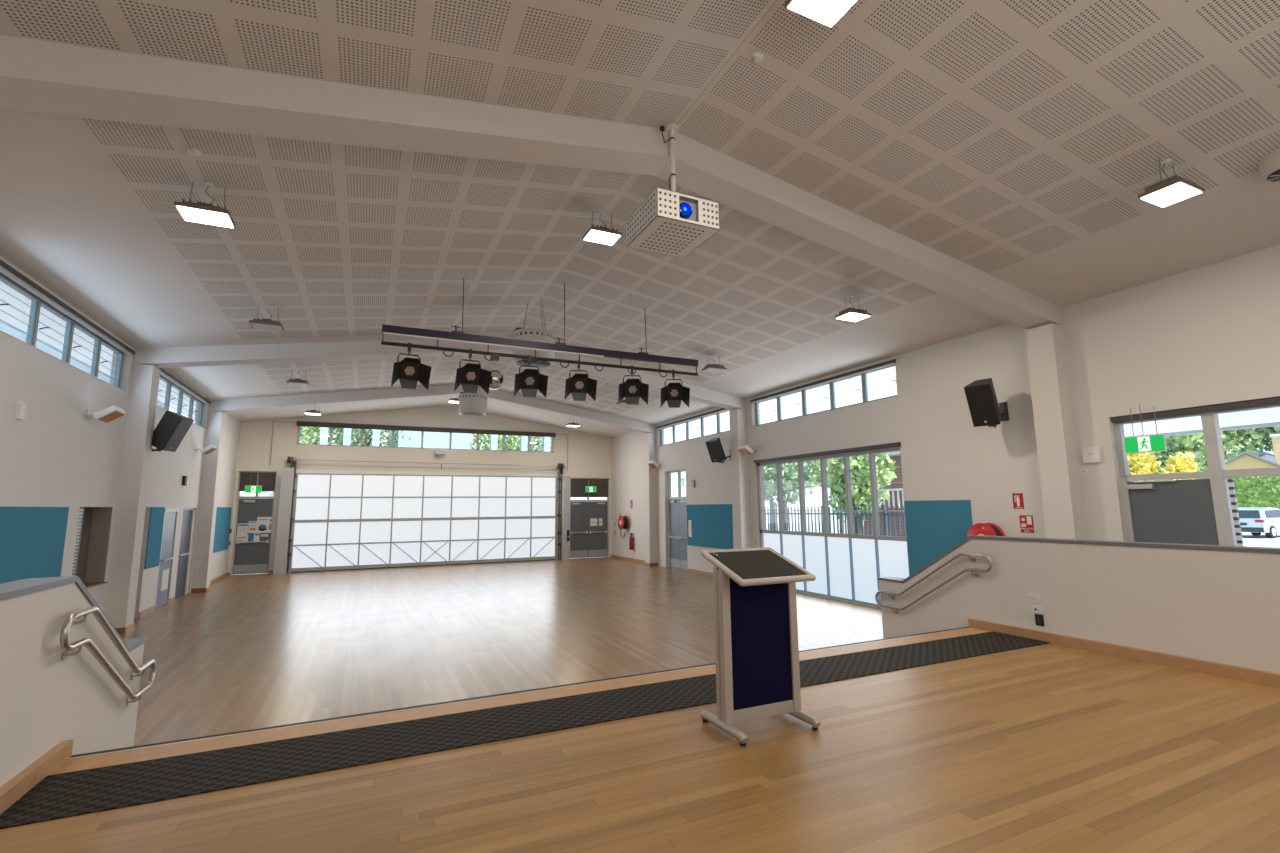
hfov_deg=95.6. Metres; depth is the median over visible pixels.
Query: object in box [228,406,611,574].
wall
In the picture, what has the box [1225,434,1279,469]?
house
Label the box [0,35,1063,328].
beam
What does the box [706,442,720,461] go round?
grille
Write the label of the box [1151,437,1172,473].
tree
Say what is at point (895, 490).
brick building
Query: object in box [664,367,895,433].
roof eave
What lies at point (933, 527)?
pinboard
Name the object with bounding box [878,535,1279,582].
trim
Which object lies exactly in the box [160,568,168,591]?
vent grille
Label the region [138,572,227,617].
baseboard
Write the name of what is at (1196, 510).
door
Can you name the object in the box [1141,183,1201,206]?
diffuser
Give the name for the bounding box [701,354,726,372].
pendant lamp
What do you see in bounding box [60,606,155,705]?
handrail
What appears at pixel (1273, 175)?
grille
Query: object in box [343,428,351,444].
post
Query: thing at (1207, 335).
wall
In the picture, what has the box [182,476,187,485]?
wall thermostat
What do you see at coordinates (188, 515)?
door
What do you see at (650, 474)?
pillar
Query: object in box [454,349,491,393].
spotlight
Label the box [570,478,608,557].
door
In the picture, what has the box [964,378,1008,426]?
wall speaker
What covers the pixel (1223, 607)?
wall
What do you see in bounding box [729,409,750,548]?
pillar
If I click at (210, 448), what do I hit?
wall heater
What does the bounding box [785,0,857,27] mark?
pendant lamp
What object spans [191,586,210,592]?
baseboard
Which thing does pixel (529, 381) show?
spotlight
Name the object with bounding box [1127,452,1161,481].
flowering tree
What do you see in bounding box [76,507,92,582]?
wall
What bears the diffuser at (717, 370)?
attached to the pendant lamp at (710, 367)
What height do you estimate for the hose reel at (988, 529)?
0.819 m
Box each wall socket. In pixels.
[1027,593,1039,602]
[1031,605,1042,613]
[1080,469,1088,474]
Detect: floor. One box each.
[0,643,1279,852]
[119,557,882,745]
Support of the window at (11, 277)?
in the wall at (56, 456)
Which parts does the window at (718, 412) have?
blind rail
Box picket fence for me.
[765,505,905,536]
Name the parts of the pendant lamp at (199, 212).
ceiling plate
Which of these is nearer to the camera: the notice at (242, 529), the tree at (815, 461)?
the notice at (242, 529)
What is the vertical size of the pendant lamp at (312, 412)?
0.358 m
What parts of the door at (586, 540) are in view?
kick plate, kick plate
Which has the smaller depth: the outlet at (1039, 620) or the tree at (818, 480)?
the outlet at (1039, 620)
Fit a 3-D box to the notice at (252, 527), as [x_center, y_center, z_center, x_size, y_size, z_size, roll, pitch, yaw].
[-12.635,3.279,18.927,0.240,0.380,0.006,3,-9,-25]
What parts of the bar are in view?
hanging rod, hanging rod, hanging rod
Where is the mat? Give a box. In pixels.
[0,631,1050,828]
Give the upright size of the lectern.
1.172 m
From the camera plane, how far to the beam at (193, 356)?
11.81 m
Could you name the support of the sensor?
attached to the wall at (56, 456)
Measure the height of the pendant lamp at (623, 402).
0.358 m
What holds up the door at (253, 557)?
in the wall at (589, 455)
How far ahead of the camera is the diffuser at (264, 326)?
9.13 m
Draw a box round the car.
[1238,506,1279,537]
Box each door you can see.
[155,509,178,608]
[174,508,195,598]
[231,471,276,574]
[290,470,556,572]
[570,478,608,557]
[668,469,687,569]
[1113,412,1236,545]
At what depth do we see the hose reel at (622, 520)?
22.37 m
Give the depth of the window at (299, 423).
21.36 m
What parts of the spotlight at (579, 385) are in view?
barn door, barn door, barn door, barn door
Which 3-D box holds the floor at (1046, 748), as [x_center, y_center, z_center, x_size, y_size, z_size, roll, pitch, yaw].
[1.646,2.067,2.309,8.374,0.521,6.600,3,-9,-25]
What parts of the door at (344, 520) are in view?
frosted pane, frosted pane, frosted pane, frosted pane, frosted pane, frosted pane, frosted pane, frosted pane, frosted pane, frosted pane, frosted pane, frosted pane, frosted pane, frosted pane, frosted pane, frosted pane, head rail, frosted pane, frosted pane, frosted pane, frosted pane, frosted pane, frosted pane, frosted pane, frosted pane, frosted pane, frosted pane, frosted pane, frosted pane, frosted pane, frosted pane, frosted pane, frosted pane, frosted pane, frosted pane, frosted pane, frosted pane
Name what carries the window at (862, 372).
in the wall at (1207, 335)
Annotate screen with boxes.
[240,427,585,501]
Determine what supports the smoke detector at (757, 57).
attached to the ceiling
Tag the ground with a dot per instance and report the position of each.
(1250, 540)
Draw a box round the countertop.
[83,581,107,588]
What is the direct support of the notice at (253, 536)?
attached to the door at (253, 557)
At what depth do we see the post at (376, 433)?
24.58 m
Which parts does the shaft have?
shaft rod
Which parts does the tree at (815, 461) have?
crown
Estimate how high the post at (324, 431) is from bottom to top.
8.300 m
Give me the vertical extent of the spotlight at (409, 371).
0.729 m
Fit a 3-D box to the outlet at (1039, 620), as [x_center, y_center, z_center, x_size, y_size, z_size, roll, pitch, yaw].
[4.377,2.122,6.359,0.016,0.120,0.085,3,-9,-25]
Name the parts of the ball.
motor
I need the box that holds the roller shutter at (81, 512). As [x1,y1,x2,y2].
[72,508,84,575]
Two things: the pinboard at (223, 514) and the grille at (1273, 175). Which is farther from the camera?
the pinboard at (223, 514)
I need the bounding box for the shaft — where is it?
[287,457,564,474]
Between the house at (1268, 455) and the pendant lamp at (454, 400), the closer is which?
the pendant lamp at (454, 400)
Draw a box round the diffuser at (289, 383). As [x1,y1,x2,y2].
[287,382,307,385]
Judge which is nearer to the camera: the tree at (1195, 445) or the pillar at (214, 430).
the pillar at (214, 430)
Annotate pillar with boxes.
[104,364,159,627]
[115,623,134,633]
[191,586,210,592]
[192,411,224,588]
[644,433,657,562]
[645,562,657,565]
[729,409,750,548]
[1025,323,1087,539]
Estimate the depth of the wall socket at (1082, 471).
8.25 m
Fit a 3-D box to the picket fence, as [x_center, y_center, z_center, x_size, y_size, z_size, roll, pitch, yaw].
[4.522,3.963,20.428,0.080,2.320,20.040,3,-9,-25]
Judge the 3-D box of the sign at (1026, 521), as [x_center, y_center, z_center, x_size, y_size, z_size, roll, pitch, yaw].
[5.961,1.503,8.945,0.008,0.265,0.200,3,-9,-25]
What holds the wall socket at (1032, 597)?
attached to the wall at (1223, 607)
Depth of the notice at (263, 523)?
19.06 m
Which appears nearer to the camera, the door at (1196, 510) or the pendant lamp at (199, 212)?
the pendant lamp at (199, 212)
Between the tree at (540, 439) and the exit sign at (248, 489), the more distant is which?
the tree at (540, 439)
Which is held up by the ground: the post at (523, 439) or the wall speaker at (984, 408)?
the post at (523, 439)
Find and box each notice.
[236,534,247,541]
[237,523,247,534]
[248,521,256,532]
[250,533,259,541]
[256,517,271,532]
[590,518,596,525]
[599,518,602,525]
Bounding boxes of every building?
[0,319,164,407]
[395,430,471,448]
[864,451,905,536]
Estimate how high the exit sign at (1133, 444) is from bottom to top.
0.632 m
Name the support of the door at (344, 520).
in the wall at (589, 455)
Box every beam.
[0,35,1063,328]
[132,337,745,409]
[208,384,655,432]
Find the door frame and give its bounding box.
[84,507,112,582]
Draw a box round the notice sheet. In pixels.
[688,520,691,536]
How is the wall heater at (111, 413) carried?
attached to the wall at (56, 456)
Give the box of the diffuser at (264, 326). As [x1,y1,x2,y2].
[250,323,282,331]
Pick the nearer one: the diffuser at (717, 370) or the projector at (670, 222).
the projector at (670, 222)
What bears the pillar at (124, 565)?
on the floor at (258, 650)
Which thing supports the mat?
on the floor at (1046, 748)
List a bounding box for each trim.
[0,576,146,652]
[50,628,991,774]
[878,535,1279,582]
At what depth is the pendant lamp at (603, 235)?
7.57 m
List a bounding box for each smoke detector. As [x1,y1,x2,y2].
[187,148,200,155]
[751,52,763,62]
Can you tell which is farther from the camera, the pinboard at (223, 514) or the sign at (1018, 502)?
the pinboard at (223, 514)
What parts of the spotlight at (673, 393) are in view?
barn door, barn door, barn door, barn door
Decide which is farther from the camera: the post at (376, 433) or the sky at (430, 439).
the sky at (430, 439)
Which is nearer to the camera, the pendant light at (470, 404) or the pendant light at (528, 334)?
the pendant light at (528, 334)
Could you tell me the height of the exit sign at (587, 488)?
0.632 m
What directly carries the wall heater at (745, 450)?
attached to the wall at (1207, 335)
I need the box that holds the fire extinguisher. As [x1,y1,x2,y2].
[629,533,633,549]
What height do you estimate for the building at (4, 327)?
7.900 m
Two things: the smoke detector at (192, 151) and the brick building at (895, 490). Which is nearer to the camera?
the smoke detector at (192, 151)
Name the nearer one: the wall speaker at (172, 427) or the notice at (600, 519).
the wall speaker at (172, 427)
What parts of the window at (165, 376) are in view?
blind rail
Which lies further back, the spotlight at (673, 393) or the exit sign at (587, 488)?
the exit sign at (587, 488)
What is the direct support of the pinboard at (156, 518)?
attached to the wall at (56, 456)
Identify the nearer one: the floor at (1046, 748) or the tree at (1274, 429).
the floor at (1046, 748)
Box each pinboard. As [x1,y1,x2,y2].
[0,506,68,583]
[144,507,164,568]
[213,507,231,552]
[686,504,733,548]
[904,500,972,575]
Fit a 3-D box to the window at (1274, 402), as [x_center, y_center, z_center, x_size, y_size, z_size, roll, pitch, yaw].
[7.407,1.213,6.134,0.180,3.190,3.770,3,-9,-25]
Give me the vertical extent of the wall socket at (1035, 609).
0.075 m
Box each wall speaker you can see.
[151,410,193,451]
[705,437,730,462]
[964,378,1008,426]
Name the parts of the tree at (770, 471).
crown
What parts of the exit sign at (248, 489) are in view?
green panel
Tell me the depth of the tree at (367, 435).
26.54 m
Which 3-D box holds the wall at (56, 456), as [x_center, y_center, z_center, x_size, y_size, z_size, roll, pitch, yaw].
[-8.139,0.747,7.917,0.250,4.908,24.600,3,-9,-25]
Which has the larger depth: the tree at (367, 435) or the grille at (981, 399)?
the tree at (367, 435)
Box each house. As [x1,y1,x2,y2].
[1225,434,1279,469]
[1256,451,1275,462]
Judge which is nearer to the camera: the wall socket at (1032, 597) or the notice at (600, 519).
the wall socket at (1032, 597)
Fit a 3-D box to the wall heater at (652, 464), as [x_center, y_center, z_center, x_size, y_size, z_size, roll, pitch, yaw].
[0.508,1.324,20.273,0.388,0.227,0.400,3,-9,-25]
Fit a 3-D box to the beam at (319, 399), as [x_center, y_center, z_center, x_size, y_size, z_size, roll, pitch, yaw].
[-5.461,-0.695,18.226,13.125,1.303,0.386,3,-9,-25]
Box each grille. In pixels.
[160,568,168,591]
[163,418,193,450]
[461,413,483,416]
[516,359,550,368]
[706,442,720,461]
[964,384,998,425]
[1267,169,1279,182]
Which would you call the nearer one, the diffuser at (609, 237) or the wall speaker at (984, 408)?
the diffuser at (609, 237)
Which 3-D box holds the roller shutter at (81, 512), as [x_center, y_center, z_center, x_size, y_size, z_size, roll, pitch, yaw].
[-8.514,1.833,8.675,0.155,1.230,0.245,3,-9,-25]
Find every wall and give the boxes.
[0,256,239,617]
[0,582,143,786]
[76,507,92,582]
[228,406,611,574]
[611,244,1279,572]
[880,539,1279,673]
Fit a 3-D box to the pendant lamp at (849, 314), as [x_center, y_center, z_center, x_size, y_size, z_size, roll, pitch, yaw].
[3.326,-1.880,9.086,0.430,0.358,0.330,3,-9,-25]
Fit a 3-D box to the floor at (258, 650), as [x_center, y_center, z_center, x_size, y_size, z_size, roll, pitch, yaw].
[-2.076,3.572,10.427,14.000,0.120,24.700,3,-9,-25]
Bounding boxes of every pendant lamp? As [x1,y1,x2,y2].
[174,182,235,227]
[249,305,283,331]
[286,369,308,385]
[304,409,321,414]
[448,397,458,402]
[566,417,579,426]
[582,211,621,245]
[616,399,628,405]
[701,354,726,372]
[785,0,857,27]
[835,295,870,321]
[1138,158,1204,207]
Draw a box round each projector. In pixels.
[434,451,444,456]
[626,124,719,258]
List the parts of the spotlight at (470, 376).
barn door, barn door, barn door, barn door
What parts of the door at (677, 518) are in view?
kick plate, kick plate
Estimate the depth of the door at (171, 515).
12.66 m
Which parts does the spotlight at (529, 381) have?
barn door, barn door, barn door, barn door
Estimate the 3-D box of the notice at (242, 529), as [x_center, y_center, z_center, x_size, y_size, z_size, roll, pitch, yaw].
[-12.879,3.325,18.805,0.280,0.360,0.006,3,-9,-25]
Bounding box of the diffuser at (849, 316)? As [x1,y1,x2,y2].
[836,312,868,321]
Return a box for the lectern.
[700,547,820,745]
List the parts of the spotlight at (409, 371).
barn door, barn door, barn door, barn door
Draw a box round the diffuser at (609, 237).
[584,230,620,244]
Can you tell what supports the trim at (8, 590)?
on the wall at (47, 700)
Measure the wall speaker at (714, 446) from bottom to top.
0.703 m
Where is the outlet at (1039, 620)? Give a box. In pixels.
[1035,614,1043,625]
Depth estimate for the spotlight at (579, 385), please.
9.66 m
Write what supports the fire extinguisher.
attached to the wall at (1207, 335)
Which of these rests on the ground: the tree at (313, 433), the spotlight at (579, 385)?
the tree at (313, 433)
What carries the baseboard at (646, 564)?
attached to the pillar at (650, 474)
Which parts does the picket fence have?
post, post, rail, post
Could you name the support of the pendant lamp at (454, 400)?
hanging from the ceiling
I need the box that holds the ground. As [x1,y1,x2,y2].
[766,512,1279,547]
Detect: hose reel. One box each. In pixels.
[618,513,628,537]
[967,523,1004,537]
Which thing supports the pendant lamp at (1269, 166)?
hanging from the ceiling
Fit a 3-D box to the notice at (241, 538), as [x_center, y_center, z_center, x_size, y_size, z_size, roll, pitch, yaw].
[-12.867,3.632,18.767,0.320,0.270,0.006,3,-9,-25]
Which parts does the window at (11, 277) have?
louvre pane, louvre pane, louvre pane, louvre pane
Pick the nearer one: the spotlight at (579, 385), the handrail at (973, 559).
the handrail at (973, 559)
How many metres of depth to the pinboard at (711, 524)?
17.07 m
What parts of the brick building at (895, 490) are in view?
balustrade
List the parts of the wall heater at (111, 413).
wall arm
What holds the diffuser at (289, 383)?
attached to the pendant lamp at (297, 381)
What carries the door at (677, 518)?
in the wall at (1207, 335)
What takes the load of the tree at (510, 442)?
on the ground
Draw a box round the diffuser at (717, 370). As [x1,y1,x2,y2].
[703,368,725,372]
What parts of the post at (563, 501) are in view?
panel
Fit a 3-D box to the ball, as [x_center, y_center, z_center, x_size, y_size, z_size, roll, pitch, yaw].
[-2.314,-0.863,9.222,0.320,0.560,0.318,3,-9,-25]
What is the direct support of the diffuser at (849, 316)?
attached to the pendant lamp at (849, 314)
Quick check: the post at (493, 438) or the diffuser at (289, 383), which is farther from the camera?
the post at (493, 438)
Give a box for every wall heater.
[87,406,125,422]
[195,445,216,454]
[647,461,660,467]
[737,445,754,454]
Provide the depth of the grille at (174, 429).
10.61 m
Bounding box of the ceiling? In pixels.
[0,0,1279,437]
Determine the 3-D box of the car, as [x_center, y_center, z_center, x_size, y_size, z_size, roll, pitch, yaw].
[40.592,6.201,37.920,5.428,1.967,2.353,3,-9,-25]
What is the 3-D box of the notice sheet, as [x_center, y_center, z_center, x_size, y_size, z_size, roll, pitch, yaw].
[1.566,3.196,18.174,0.005,0.520,0.180,3,-9,-25]
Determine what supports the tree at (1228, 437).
on the ground
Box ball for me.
[489,354,504,389]
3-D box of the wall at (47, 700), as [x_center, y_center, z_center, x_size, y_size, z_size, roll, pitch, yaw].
[-2.540,1.430,1.197,0.210,1.600,7.983,3,-9,-25]
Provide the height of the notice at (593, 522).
0.300 m
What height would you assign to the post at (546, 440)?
8.300 m
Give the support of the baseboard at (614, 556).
attached to the wall at (1207, 335)
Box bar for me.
[381,278,697,376]
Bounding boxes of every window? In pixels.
[0,259,134,387]
[158,368,209,425]
[270,421,567,470]
[657,408,729,445]
[750,359,896,425]
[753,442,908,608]
[1112,397,1279,545]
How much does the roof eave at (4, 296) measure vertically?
0.240 m
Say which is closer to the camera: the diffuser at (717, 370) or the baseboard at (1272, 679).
the baseboard at (1272, 679)
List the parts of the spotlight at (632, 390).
barn door, barn door, barn door, barn door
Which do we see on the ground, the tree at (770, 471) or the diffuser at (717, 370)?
the tree at (770, 471)
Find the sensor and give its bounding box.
[15,402,25,419]
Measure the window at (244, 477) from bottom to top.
0.610 m
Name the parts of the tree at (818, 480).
crown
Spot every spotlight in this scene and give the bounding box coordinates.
[391,343,430,389]
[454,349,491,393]
[514,355,547,396]
[565,360,596,400]
[618,366,648,404]
[660,370,689,407]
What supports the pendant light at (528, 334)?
hanging from the ceiling
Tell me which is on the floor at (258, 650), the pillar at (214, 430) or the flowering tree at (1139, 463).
the pillar at (214, 430)
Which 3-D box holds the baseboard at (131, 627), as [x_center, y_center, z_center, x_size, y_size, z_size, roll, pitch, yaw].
[-8.887,3.454,9.888,0.318,0.100,0.422,3,-9,-25]
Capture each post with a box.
[273,463,296,574]
[320,427,328,444]
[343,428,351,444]
[372,429,379,445]
[490,434,497,449]
[520,436,527,450]
[543,437,549,451]
[556,468,570,559]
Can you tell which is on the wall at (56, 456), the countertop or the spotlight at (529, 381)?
the countertop
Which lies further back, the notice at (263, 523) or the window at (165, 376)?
the notice at (263, 523)
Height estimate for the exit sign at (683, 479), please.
0.772 m
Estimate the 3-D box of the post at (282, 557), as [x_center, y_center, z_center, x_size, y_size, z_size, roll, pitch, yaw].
[-11.632,2.984,19.060,0.440,3.600,0.420,3,-9,-25]
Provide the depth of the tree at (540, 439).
30.93 m
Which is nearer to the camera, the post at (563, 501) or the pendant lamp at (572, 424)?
the pendant lamp at (572, 424)
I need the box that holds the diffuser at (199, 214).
[176,206,232,227]
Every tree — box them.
[299,426,367,444]
[317,428,410,446]
[471,434,538,450]
[506,436,550,451]
[763,461,817,530]
[764,459,829,529]
[805,458,843,533]
[826,452,897,533]
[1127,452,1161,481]
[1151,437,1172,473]
[1152,433,1208,480]
[1158,452,1197,480]
[1185,427,1274,461]
[1234,426,1279,452]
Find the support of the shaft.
attached to the wall at (589, 455)
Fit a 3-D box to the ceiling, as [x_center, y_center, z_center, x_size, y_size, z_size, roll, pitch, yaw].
[-2.110,-1.931,11.144,13.645,1.242,24.600,3,-9,-25]
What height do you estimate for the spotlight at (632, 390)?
0.729 m
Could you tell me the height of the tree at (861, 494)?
4.624 m
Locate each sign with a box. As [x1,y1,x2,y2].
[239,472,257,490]
[245,472,261,492]
[585,486,595,491]
[681,478,684,486]
[1012,493,1023,508]
[1019,515,1033,532]
[1123,404,1166,453]
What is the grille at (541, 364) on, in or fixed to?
attached to the pendant light at (528, 334)
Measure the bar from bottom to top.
1.512 m
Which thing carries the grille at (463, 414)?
attached to the pendant light at (470, 404)
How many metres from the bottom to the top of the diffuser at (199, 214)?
0.008 m
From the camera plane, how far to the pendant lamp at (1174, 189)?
5.49 m
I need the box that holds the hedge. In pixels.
[1204,476,1279,508]
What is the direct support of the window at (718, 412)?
in the wall at (1207, 335)
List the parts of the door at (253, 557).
kick plate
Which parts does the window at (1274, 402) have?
blind rail, frame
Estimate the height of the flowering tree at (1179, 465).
5.931 m
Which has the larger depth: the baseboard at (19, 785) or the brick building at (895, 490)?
the brick building at (895, 490)
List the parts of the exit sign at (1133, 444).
green panel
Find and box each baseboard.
[0,739,73,813]
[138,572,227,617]
[611,554,712,575]
[968,618,1279,687]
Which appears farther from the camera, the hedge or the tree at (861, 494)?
the hedge
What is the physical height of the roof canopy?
0.260 m
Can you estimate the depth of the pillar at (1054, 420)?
8.39 m
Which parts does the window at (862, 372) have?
louvre pane, blind rail, louvre pane, louvre pane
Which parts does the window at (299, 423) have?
frame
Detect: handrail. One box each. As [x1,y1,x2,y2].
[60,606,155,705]
[875,552,991,613]
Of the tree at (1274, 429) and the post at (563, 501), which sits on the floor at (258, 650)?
the post at (563, 501)
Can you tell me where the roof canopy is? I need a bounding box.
[1124,407,1279,436]
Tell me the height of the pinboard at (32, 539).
1.255 m
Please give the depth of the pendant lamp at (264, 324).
9.13 m
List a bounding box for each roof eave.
[0,281,195,419]
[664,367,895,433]

